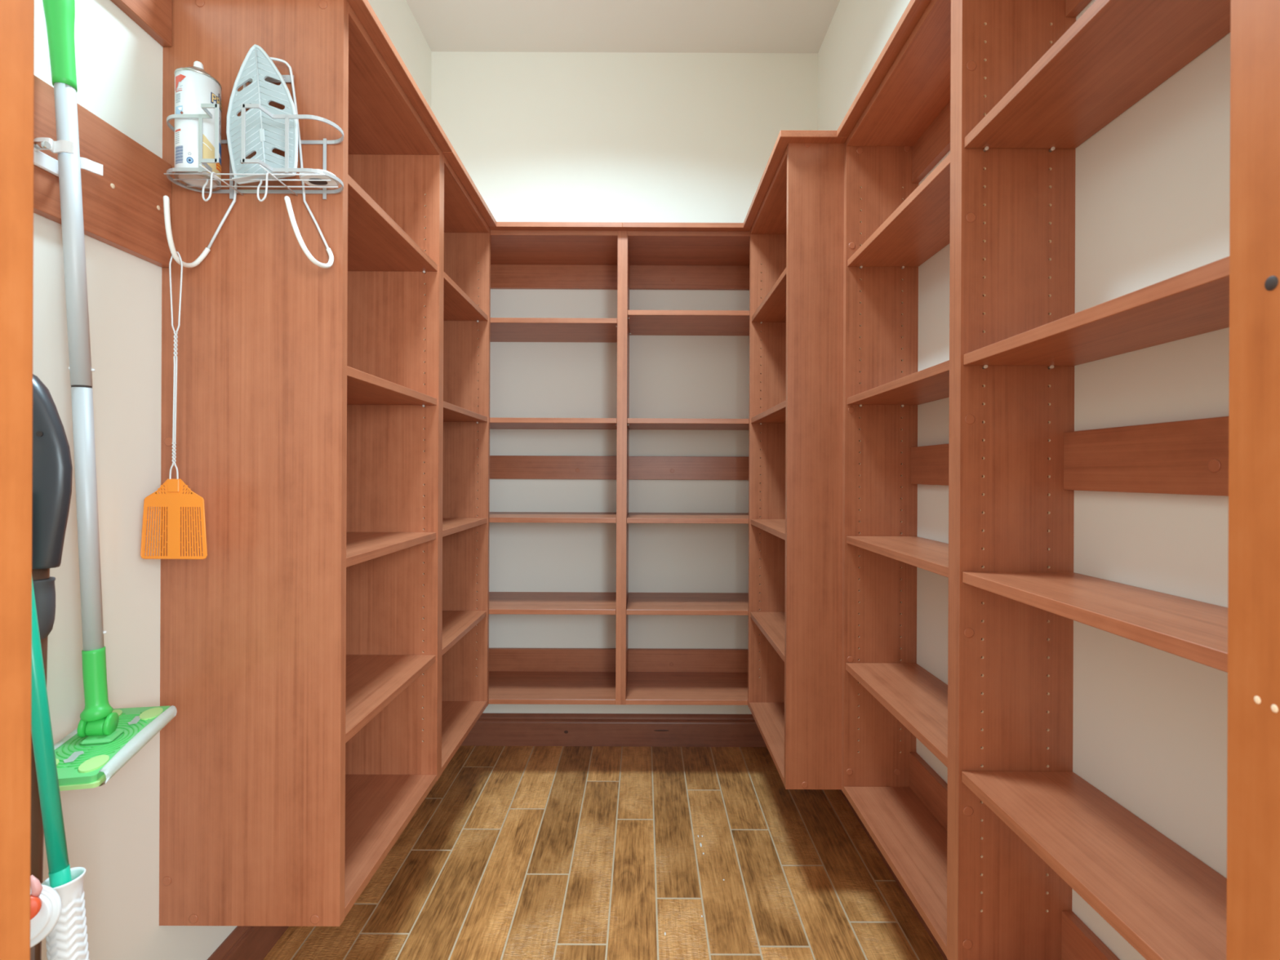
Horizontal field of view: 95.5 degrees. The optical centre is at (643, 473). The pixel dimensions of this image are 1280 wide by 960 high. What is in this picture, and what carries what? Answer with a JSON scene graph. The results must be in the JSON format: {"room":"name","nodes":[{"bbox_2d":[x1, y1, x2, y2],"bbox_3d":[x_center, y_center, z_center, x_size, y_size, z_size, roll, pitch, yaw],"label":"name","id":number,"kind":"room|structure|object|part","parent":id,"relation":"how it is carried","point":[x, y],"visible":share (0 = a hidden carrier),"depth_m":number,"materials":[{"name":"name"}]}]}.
{"room":"food storage area","nodes":[
{"label":"food storage area","id":0,"kind":"room"},
{"bbox_2d":[32,0,431,959],"bbox_3d":[-0.983,-0.332,1.466,0.100,3.030,2.353,0,0,0],"label":"wall","id":1,"kind":"structure","parent":0,"point":[112,828],"depth_m":1.04,"materials":[{"name":"white paint"}]},
{"bbox_2d":[33,75,171,267],"bbox_3d":[-0.922,-0.499,0.777,0.020,0.199,0.695,0,0,0],"label":"board","id":2,"kind":"object","parent":1,"relation":"attached to","point":[122,207],"visible":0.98,"depth_m":1.00,"materials":[{"name":"brown wood"}]},
{"bbox_2d":[33,137,102,177],"bbox_3d":[-0.883,-0.480,0.890,0.061,0.037,0.090,0,0,0],"label":"clip","id":3,"kind":"object","parent":2,"relation":"attached to","point":[41,160],"visible":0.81,"depth_m":0.87,"materials":[{"name":"white plastic"}]},
{"bbox_3d":[-0.910,-0.474,0.890,0.006,0.024,0.090,0,0,0],"label":"plate","id":4,"kind":"part","parent":3,"relation":"part of","materials":[{"name":"white plastic"}]},
{"bbox_3d":[-0.882,-0.490,0.866,0.054,0.018,0.012,0,0,-7],"label":"clip arm","id":5,"kind":"part","parent":3,"relation":"part of","materials":[{"name":"white plastic"}]},
{"bbox_3d":[-0.879,-0.480,0.904,0.058,0.018,0.019,0,0,-11],"label":"clip arm","id":6,"kind":"part","parent":3,"relation":"part of","materials":[{"name":"white plastic"}]},
{"bbox_2d":[42,0,177,791],"bbox_3d":[-0.846,-0.205,0.897,0.131,1.277,0.252,0,0,-20],"label":"mop","id":7,"kind":"object","parent":3,"relation":"hanging from","point":[105,738],"visible":0.94,"depth_m":0.89,"materials":[{"name":"green plastic"}]},
{"bbox_3d":[-0.838,0.415,0.901,0.091,0.019,0.247,0,0,-20],"label":"head plate","id":8,"kind":"part","parent":7,"relation":"part of","materials":[{"name":"green plastic"}]},
{"bbox_2d":[110,0,172,46],"bbox_3d":[-0.921,-0.877,0.777,0.019,0.101,0.695,0,0,0],"label":"board","id":9,"kind":"object","parent":1,"relation":"attached to","point":[154,17],"visible":1,"depth_m":1.08,"materials":[{"name":"brown wood"}]},
{"bbox_2d":[207,925,288,959],"bbox_3d":[-0.931,1.114,1.468,0.016,0.137,2.116,0,0,0],"label":"baseboard","id":10,"kind":"structure","parent":1,"relation":"attached to","point":[244,942],"depth_m":1.36,"materials":[{"name":"brown wood"}]},
{"bbox_2d":[159,0,452,926],"bbox_3d":[-0.744,-0.035,1.386,0.380,1.824,0.580,0,0,0],"label":"shelving unit","id":11,"kind":"object","parent":1,"relation":"attached to","point":[300,658],"visible":0.9,"depth_m":1.13,"materials":[{"name":"brown wood"}]},
{"bbox_2d":[163,57,343,268],"bbox_3d":[-0.720,-0.586,1.063,0.313,0.410,0.124,0,0,0],"label":"wire rack","id":12,"kind":"object","parent":11,"relation":"attached to","point":[233,192],"visible":0.95,"depth_m":1.05,"materials":[{"name":"silver metal"}]},
{"bbox_2d":[140,251,207,559],"bbox_3d":[-0.848,-0.124,1.052,0.120,0.557,0.007,0,0,0],"label":"fly swatter","id":13,"kind":"object","parent":12,"relation":"hanging from","point":[174,498],"visible":1,"depth_m":1.05,"materials":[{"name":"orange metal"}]},
{"bbox_2d":[167,479,179,492],"bbox_3d":[-0.849,0.021,1.052,0.021,0.024,0.007,0,0,0],"label":"socket","id":14,"kind":"object","parent":13,"relation":"attached to","point":[173,485],"depth_m":1.05,"materials":[{"name":"orange plastic"}]},
{"bbox_3d":[-0.846,-0.193,1.052,0.024,0.420,0.006,0,0,0],"label":"wire handle","id":15,"kind":"part","parent":13,"relation":"part of","materials":[{"name":"white metal"}]},
{"bbox_2d":[173,61,222,191],"bbox_3d":[-0.829,-0.654,1.083,0.071,0.224,0.071,0,0,0],"label":"spray can","id":16,"kind":"object","parent":12,"relation":"in","point":[194,86],"visible":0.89,"depth_m":1.05,"materials":[{"name":"white metal"}]},
{"bbox_2d":[175,84,182,143],"bbox_3d":[-0.839,-0.649,1.051,0.017,0.103,0.005,0,0,0],"label":"print","id":17,"kind":"object","parent":16,"relation":"on","point":[179,88],"depth_m":1.05},
{"bbox_2d":[175,105,182,114],"bbox_3d":[-0.839,-0.654,1.050,0.018,0.020,0.001,0,0,18],"label":"picture","id":18,"kind":"object","parent":16,"relation":"attached to","point":[179,108],"depth_m":1.05},
{"bbox_2d":[175,74,186,89],"bbox_3d":[-0.837,-0.708,1.050,0.025,0.028,0.002,0,0,14],"label":"print","id":19,"kind":"object","parent":16,"relation":"on","point":[180,79],"depth_m":1.05,"materials":[{"name":"red paper"}]},
{"bbox_2d":[202,133,221,181],"bbox_3d":[-0.799,-0.587,1.079,0.010,0.069,0.042,0,0,0],"label":"print","id":20,"kind":"object","parent":16,"relation":"on","point":[208,140],"depth_m":1.07,"materials":[{"name":"beige paper"}]},
{"bbox_2d":[216,163,221,173],"bbox_3d":[-0.795,-0.575,1.091,0.002,0.014,0.021,0,0,-13],"label":"print","id":21,"kind":"object","parent":16,"relation":"on","point":[218,165],"depth_m":1.09,"materials":[{"name":"orange paper"}]},
{"bbox_2d":[218,142,221,164],"bbox_3d":[-0.796,-0.601,1.090,0.005,0.040,0.021,0,0,0],"label":"print","id":22,"kind":"object","parent":16,"relation":"on","point":[220,144],"depth_m":1.09,"materials":[{"name":"blue paper"}]},
{"bbox_2d":[226,44,297,184],"bbox_3d":[-0.709,-0.673,1.080,0.140,0.277,0.046,0,0,0],"label":"iron","id":23,"kind":"object","parent":12,"relation":"in","point":[264,134],"visible":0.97,"depth_m":1.08,"materials":[{"name":"grey plastic"}]},
{"bbox_3d":[-0.719,-0.762,1.121,0.090,0.014,0.004,0,0,0],"label":"screw plate","id":24,"kind":"part","parent":12,"relation":"part of","materials":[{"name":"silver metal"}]},
{"bbox_2d":[299,168,339,188],"bbox_3d":[-0.603,-0.549,1.082,0.066,0.013,0.054,0,0,0],"label":"holder","id":25,"kind":"object","parent":12,"relation":"in","point":[333,183],"visible":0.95,"depth_m":1.08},
{"bbox_3d":[-0.759,-0.026,1.135,0.350,1.804,0.019,0,0,0],"label":"panel","id":26,"kind":"part","parent":11,"relation":"part of","materials":[{"name":"brown wood"}]},
{"bbox_3d":[-0.763,0.525,1.401,0.345,0.019,0.510,0,0,0],"label":"shelf","id":27,"kind":"part","parent":11,"relation":"part of","materials":[{"name":"brown wood"}]},
{"bbox_3d":[-0.763,0.867,1.401,0.350,0.019,0.512,0,0,0],"label":"panel","id":28,"kind":"part","parent":11,"relation":"part of","materials":[{"name":"brown wood"}]},
{"bbox_3d":[-0.761,0.176,1.401,0.345,0.019,0.510,0,0,0],"label":"shelf","id":29,"kind":"part","parent":11,"relation":"part of","materials":[{"name":"brown wood"}]},
{"bbox_3d":[-0.760,-0.205,1.401,0.345,0.019,0.510,0,0,0],"label":"shelf","id":30,"kind":"part","parent":11,"relation":"part of","materials":[{"name":"brown wood"}]},
{"bbox_3d":[-0.758,-0.586,1.401,0.345,0.019,0.510,0,0,0],"label":"shelf","id":31,"kind":"part","parent":11,"relation":"part of","materials":[{"name":"brown wood"}]},
{"bbox_3d":[-0.759,-0.026,1.667,0.350,1.804,0.019,0,0,0],"label":"panel","id":32,"kind":"part","parent":11,"relation":"part of","materials":[{"name":"brown wood"}]},
{"bbox_3d":[-0.755,-0.919,1.401,0.350,0.019,0.512,0,0,0],"label":"panel","id":33,"kind":"part","parent":11,"relation":"part of","materials":[{"name":"brown wood"}]},
{"bbox_2d":[439,146,496,777],"bbox_3d":[-0.744,-0.035,1.944,0.380,1.824,0.536,0,0,0],"label":"shelving unit","id":34,"kind":"object","parent":1,"relation":"attached to","point":[466,217],"visible":0.22,"depth_m":2.19,"materials":[{"name":"brown wood"}]},
{"bbox_3d":[-0.759,-0.026,1.685,0.350,1.804,0.019,0,0,0],"label":"panel","id":35,"kind":"part","parent":34,"relation":"part of","materials":[{"name":"brown wood"}]},
{"bbox_3d":[-0.763,0.525,1.944,0.345,0.019,0.496,0,0,0],"label":"shelf","id":36,"kind":"part","parent":34,"relation":"part of","materials":[{"name":"brown wood"}]},
{"bbox_3d":[-0.763,0.867,1.944,0.350,0.019,0.498,0,0,0],"label":"panel","id":37,"kind":"part","parent":34,"relation":"part of","materials":[{"name":"brown wood"}]},
{"bbox_3d":[-0.761,0.176,1.944,0.345,0.019,0.496,0,0,0],"label":"shelf","id":38,"kind":"part","parent":34,"relation":"part of","materials":[{"name":"brown wood"}]},
{"bbox_3d":[-0.760,-0.205,1.944,0.345,0.019,0.496,0,0,0],"label":"shelf","id":39,"kind":"part","parent":34,"relation":"part of","materials":[{"name":"brown wood"}]},
{"bbox_3d":[-0.758,-0.586,1.944,0.345,0.019,0.496,0,0,0],"label":"shelf","id":40,"kind":"part","parent":34,"relation":"part of","materials":[{"name":"brown wood"}]},
{"bbox_3d":[-0.759,-0.026,2.203,0.350,1.804,0.019,0,0,0],"label":"panel","id":41,"kind":"part","parent":34,"relation":"part of","materials":[{"name":"brown wood"}]},
{"bbox_3d":[-0.755,-0.919,1.944,0.350,0.019,0.498,0,0,0],"label":"panel","id":42,"kind":"part","parent":34,"relation":"part of","materials":[{"name":"brown wood"}]},
{"bbox_2d":[262,746,944,959],"bbox_3d":[-0.005,1.212,-2.679,10.000,0.051,10.643,0,0,0],"label":"floor","id":43,"kind":"structure","parent":0,"point":[513,852],"depth_m":1.73,"materials":[{"name":"brown wood"}]},
{"bbox_2d":[30,875,62,959],"bbox_3d":[-0.713,0.817,0.658,0.083,0.733,0.058,0,0,27],"label":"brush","id":44,"kind":"object","parent":43,"relation":"on","point":[46,904],"visible":0.37,"depth_m":0.65,"materials":[{"name":"white plastic"}]},
{"bbox_2d":[31,373,72,959],"bbox_3d":[-0.782,0.526,0.735,0.109,1.313,0.040,0,0,0],"label":"vacuum cleaner","id":45,"kind":"object","parent":43,"relation":"on","point":[52,468],"visible":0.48,"depth_m":0.73,"materials":[{"name":"black plastic"}]},
{"bbox_2d":[31,575,89,959],"bbox_3d":[-0.701,0.600,0.700,0.141,1.157,0.041,0,0,0],"label":"brush","id":46,"kind":"object","parent":43,"relation":"on","point":[68,940],"visible":0.74,"depth_m":0.69,"materials":[{"name":"plastic"}]},
{"bbox_3d":[-0.732,0.250,0.700,0.077,0.457,0.017,0,0,0],"label":"rod","id":47,"kind":"part","parent":46,"relation":"part of","materials":[{"name":"teal plastic"}]},
{"bbox_3d":[-0.696,0.536,0.700,0.034,0.123,0.018,0,0,0],"label":"rod","id":48,"kind":"part","parent":46,"relation":"part of","materials":[{"name":"teal plastic"}]},
{"bbox_2d":[405,0,839,53],"bbox_3d":[-0.080,-1.893,1.466,1.891,0.100,2.353,0,0,0],"label":"ceiling","id":49,"kind":"structure","parent":0,"point":[681,26],"depth_m":2.39,"materials":[{"name":"white paint"}]},
{"bbox_2d":[431,51,817,714],"bbox_3d":[-0.087,-0.328,2.593,1.691,3.030,0.100,0,0,0],"label":"wall","id":50,"kind":"structure","parent":0,"point":[651,137],"depth_m":2.54,"materials":[{"name":"white paint"}]},
{"bbox_2d":[488,222,622,704],"bbox_3d":[-0.507,-0.035,2.362,0.851,1.824,0.361,0,0,0],"label":"shelving unit","id":51,"kind":"object","parent":50,"relation":"attached to","point":[575,255],"visible":0.52,"depth_m":2.38,"materials":[{"name":"brown wood"}]},
{"bbox_3d":[-0.394,0.813,2.534,0.580,0.101,0.019,0,0,0],"label":"wall rail","id":52,"kind":"part","parent":51,"relation":"part of","materials":[{"name":"brown wood"}]},
{"bbox_3d":[-0.395,0.868,2.378,0.580,0.019,0.330,0,0,0],"label":"panel","id":53,"kind":"part","parent":51,"relation":"part of","materials":[{"name":"brown wood"}]},
{"bbox_3d":[-0.393,0.527,2.379,0.578,0.019,0.326,0,0,0],"label":"shelf","id":54,"kind":"part","parent":51,"relation":"part of","materials":[{"name":"brown wood"}]},
{"bbox_3d":[-0.392,0.177,2.379,0.578,0.019,0.326,0,0,0],"label":"shelf","id":55,"kind":"part","parent":51,"relation":"part of","materials":[{"name":"brown wood"}]},
{"bbox_3d":[-0.391,-0.027,2.534,0.580,0.101,0.019,0,0,0],"label":"wall rail","id":56,"kind":"part","parent":51,"relation":"part of","materials":[{"name":"brown wood"}]},
{"bbox_3d":[-0.390,-0.204,2.379,0.578,0.019,0.326,0,0,0],"label":"shelf","id":57,"kind":"part","parent":51,"relation":"part of","materials":[{"name":"brown wood"}]},
{"bbox_3d":[-0.388,-0.585,2.379,0.578,0.019,0.326,0,0,0],"label":"shelf","id":58,"kind":"part","parent":51,"relation":"part of","materials":[{"name":"brown wood"}]},
{"bbox_3d":[-0.387,-0.857,2.534,0.580,0.101,0.019,0,0,0],"label":"wall rail","id":59,"kind":"part","parent":51,"relation":"part of","materials":[{"name":"brown wood"}]},
{"bbox_3d":[-0.387,-0.917,2.377,0.580,0.019,0.331,0,0,0],"label":"panel","id":60,"kind":"part","parent":51,"relation":"part of","materials":[{"name":"brown wood"}]},
{"bbox_3d":[-0.091,-0.023,2.377,0.019,1.804,0.331,0,0,0],"label":"panel","id":61,"kind":"part","parent":51,"relation":"part of","materials":[{"name":"brown wood"}]},
{"bbox_2d":[460,712,766,746],"bbox_3d":[-0.093,1.118,2.535,1.691,0.137,0.016,0,0,0],"label":"baseboard","id":62,"kind":"structure","parent":50,"relation":"attached to","point":[637,730],"depth_m":2.53,"materials":[{"name":"brown wood"}]},
{"bbox_2d":[620,222,751,705],"bbox_3d":[0.337,-0.031,2.362,0.838,1.824,0.361,0,0,0],"label":"shelving unit","id":63,"kind":"object","parent":50,"relation":"attached to","point":[656,255],"visible":0.52,"depth_m":2.37,"materials":[{"name":"brown wood"}]},
{"bbox_3d":[-0.072,-0.023,2.377,0.019,1.804,0.331,0,0,0],"label":"panel","id":64,"kind":"part","parent":63,"relation":"part of","materials":[{"name":"brown wood"}]},
{"bbox_3d":[0.224,0.871,2.378,0.580,0.019,0.330,0,0,0],"label":"panel","id":65,"kind":"part","parent":63,"relation":"part of","materials":[{"name":"brown wood"}]},
{"bbox_3d":[0.225,0.529,2.379,0.578,0.019,0.326,0,0,0],"label":"shelf","id":66,"kind":"part","parent":63,"relation":"part of","materials":[{"name":"brown wood"}]},
{"bbox_3d":[0.224,0.816,2.534,0.580,0.101,0.019,0,0,0],"label":"wall rail","id":67,"kind":"part","parent":63,"relation":"part of","materials":[{"name":"brown wood"}]},
{"bbox_3d":[0.227,0.180,2.379,0.578,0.019,0.326,0,0,0],"label":"shelf","id":68,"kind":"part","parent":63,"relation":"part of","materials":[{"name":"brown wood"}]},
{"bbox_3d":[0.228,-0.201,2.379,0.578,0.019,0.326,0,0,0],"label":"shelf","id":69,"kind":"part","parent":63,"relation":"part of","materials":[{"name":"brown wood"}]},
{"bbox_3d":[0.228,-0.025,2.534,0.580,0.101,0.019,0,0,0],"label":"wall rail","id":70,"kind":"part","parent":63,"relation":"part of","materials":[{"name":"brown wood"}]},
{"bbox_3d":[0.230,-0.614,2.379,0.578,0.019,0.326,0,0,0],"label":"shelf","id":71,"kind":"part","parent":63,"relation":"part of","materials":[{"name":"brown wood"}]},
{"bbox_3d":[0.232,-0.914,2.377,0.580,0.019,0.331,0,0,0],"label":"panel","id":72,"kind":"part","parent":63,"relation":"part of","materials":[{"name":"brown wood"}]},
{"bbox_3d":[0.231,-0.855,2.534,0.580,0.101,0.019,0,0,0],"label":"wall rail","id":73,"kind":"part","parent":63,"relation":"part of","materials":[{"name":"brown wood"}]},
{"bbox_2d":[817,0,1230,959],"bbox_3d":[0.808,-0.324,1.466,0.100,3.030,2.353,0,0,0],"label":"wall","id":74,"kind":"structure","parent":0,"point":[1153,184],"depth_m":0.89,"materials":[{"name":"white paint"}]},
{"bbox_2d":[743,129,848,789],"bbox_3d":[0.565,-0.030,1.903,0.385,1.824,0.619,0,0,0],"label":"shelving unit","id":75,"kind":"object","parent":74,"relation":"attached to","point":[795,215],"visible":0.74,"depth_m":1.62,"materials":[{"name":"brown wood"}]},
{"bbox_3d":[0.576,0.873,1.917,0.354,0.019,0.551,0,0,0],"label":"panel","id":76,"kind":"part","parent":75,"relation":"part of","materials":[{"name":"brown wood"}]},
{"bbox_3d":[0.580,-0.020,2.203,0.355,1.804,0.019,0,0,0],"label":"panel","id":77,"kind":"part","parent":75,"relation":"part of","materials":[{"name":"brown wood"}]},
{"bbox_3d":[0.579,0.531,1.917,0.350,0.019,0.549,0,0,0],"label":"shelf","id":78,"kind":"part","parent":75,"relation":"part of","materials":[{"name":"brown wood"}]},
{"bbox_3d":[0.580,0.182,1.917,0.350,0.019,0.549,0,0,0],"label":"shelf","id":79,"kind":"part","parent":75,"relation":"part of","materials":[{"name":"brown wood"}]},
{"bbox_3d":[0.582,-0.199,1.917,0.350,0.019,0.549,0,0,0],"label":"shelf","id":80,"kind":"part","parent":75,"relation":"part of","materials":[{"name":"brown wood"}]},
{"bbox_3d":[0.584,-0.913,1.917,0.355,0.019,0.551,0,0,0],"label":"panel","id":81,"kind":"part","parent":75,"relation":"part of","materials":[{"name":"brown wood"}]},
{"bbox_3d":[0.584,-0.580,1.917,0.350,0.019,0.549,0,0,0],"label":"shelf","id":82,"kind":"part","parent":75,"relation":"part of","materials":[{"name":"brown wood"}]},
{"bbox_3d":[0.580,-0.020,1.633,0.355,1.804,0.019,0,0,0],"label":"panel","id":83,"kind":"part","parent":75,"relation":"part of","materials":[{"name":"brown wood"}]},
{"bbox_2d":[839,789,947,959],"bbox_3d":[0.744,1.122,1.468,0.016,0.137,2.116,0,0,0],"label":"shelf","id":84,"kind":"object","parent":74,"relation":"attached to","point":[887,865],"depth_m":1.68,"materials":[{"name":"brown wood"}]},
{"bbox_2d":[836,0,956,959],"bbox_3d":[0.642,-0.029,1.331,0.230,1.824,0.583,0,0,0],"label":"shelving unit","id":85,"kind":"object","parent":74,"relation":"attached to","point":[900,123],"visible":0.56,"depth_m":1.55,"materials":[{"name":"brown wood"}]},
{"bbox_3d":[0.657,-0.020,1.613,0.200,1.804,0.019,0,0,0],"label":"panel","id":86,"kind":"part","parent":85,"relation":"part of","materials":[{"name":"brown wood"}]},
{"bbox_3d":[0.653,0.873,1.331,0.200,0.019,0.545,0,0,0],"label":"panel","id":87,"kind":"part","parent":85,"relation":"part of","materials":[{"name":"brown wood"}]},
{"bbox_3d":[0.656,0.531,1.331,0.195,0.019,0.543,0,0,0],"label":"shelf","id":88,"kind":"part","parent":85,"relation":"part of","materials":[{"name":"brown wood"}]},
{"bbox_3d":[0.658,0.182,1.331,0.195,0.019,0.543,0,0,0],"label":"shelf","id":89,"kind":"part","parent":85,"relation":"part of","materials":[{"name":"brown wood"}]},
{"bbox_3d":[0.659,-0.199,1.331,0.195,0.019,0.543,0,0,0],"label":"shelf","id":90,"kind":"part","parent":85,"relation":"part of","materials":[{"name":"brown wood"}]},
{"bbox_3d":[0.661,-0.913,1.331,0.200,0.019,0.545,0,0,0],"label":"panel","id":91,"kind":"part","parent":85,"relation":"part of","materials":[{"name":"brown wood"}]},
{"bbox_3d":[0.661,-0.580,1.331,0.195,0.019,0.543,0,0,0],"label":"shelf","id":92,"kind":"part","parent":85,"relation":"part of","materials":[{"name":"brown wood"}]},
{"bbox_3d":[0.744,0.818,1.331,0.019,0.101,0.545,0,0,0],"label":"wall rail","id":93,"kind":"part","parent":85,"relation":"part of","materials":[{"name":"brown wood"}]},
{"bbox_3d":[0.748,-0.022,1.331,0.019,0.101,0.545,0,0,0],"label":"wall rail","id":94,"kind":"part","parent":85,"relation":"part of","materials":[{"name":"brown wood"}]},
{"bbox_3d":[0.751,-0.852,1.331,0.019,0.101,0.545,0,0,0],"label":"wall rail","id":95,"kind":"part","parent":85,"relation":"part of","materials":[{"name":"brown wood"}]},
{"bbox_3d":[0.657,-0.020,1.050,0.200,1.804,0.019,0,0,0],"label":"panel","id":96,"kind":"part","parent":85,"relation":"part of","materials":[{"name":"brown wood"}]},
{"bbox_2d":[952,0,1231,959],"bbox_3d":[0.642,-0.029,0.751,0.230,1.824,0.578,0,0,0],"label":"shelving unit","id":97,"kind":"object","parent":74,"relation":"attached to","point":[1034,82],"visible":1,"depth_m":1.02,"materials":[{"name":"brown wood"}]},
{"bbox_3d":[0.657,-0.020,1.030,0.200,1.804,0.019,0,0,0],"label":"panel","id":98,"kind":"part","parent":97,"relation":"part of","materials":[{"name":"brown wood"}]},
{"bbox_3d":[0.751,-0.852,0.751,0.019,0.101,0.540,0,0,0],"label":"wall rail","id":99,"kind":"part","parent":97,"relation":"part of","materials":[{"name":"brown wood"}]},
{"bbox_3d":[0.744,0.818,0.751,0.019,0.101,0.540,0,0,0],"label":"wall rail","id":100,"kind":"part","parent":97,"relation":"part of","materials":[{"name":"brown wood"}]},
{"bbox_3d":[0.656,0.531,0.751,0.195,0.019,0.538,0,0,0],"label":"shelf","id":101,"kind":"part","parent":97,"relation":"part of","materials":[{"name":"brown wood"}]},
{"bbox_3d":[0.658,0.182,0.751,0.195,0.019,0.538,0,0,0],"label":"shelf","id":102,"kind":"part","parent":97,"relation":"part of","materials":[{"name":"brown wood"}]},
{"bbox_3d":[0.659,-0.199,0.751,0.195,0.019,0.538,0,0,0],"label":"shelf","id":103,"kind":"part","parent":97,"relation":"part of","materials":[{"name":"brown wood"}]},
{"bbox_3d":[0.661,-0.580,0.751,0.195,0.019,0.538,0,0,0],"label":"shelf","id":104,"kind":"part","parent":97,"relation":"part of","materials":[{"name":"brown wood"}]},
{"bbox_3d":[0.748,-0.022,0.751,0.019,0.101,0.540,0,0,0],"label":"wall rail","id":105,"kind":"part","parent":97,"relation":"part of","materials":[{"name":"brown wood"}]},
{"bbox_3d":[-0.087,-0.328,0.350,4.091,3.030,0.120,0,0,0],"label":"wall","id":106,"kind":"structure","parent":0,"visible":0},
{"bbox_2d":[0,0,34,959],"bbox_3d":[-0.435,-0.045,0.342,0.020,2.460,0.144,0,0,0],"label":"trim","id":107,"kind":"structure","parent":106,"relation":"attached to","point":[16,16],"depth_m":0.39,"materials":[{"name":"brown wood"}]},
{"bbox_2d":[1226,0,1279,959],"bbox_3d":[0.417,-0.041,0.342,0.021,2.460,0.144,0,0,0],"label":"trim","id":108,"kind":"structure","parent":106,"relation":"attached to","point":[1253,758],"depth_m":0.39,"materials":[{"name":"brown wood"}]}
]}

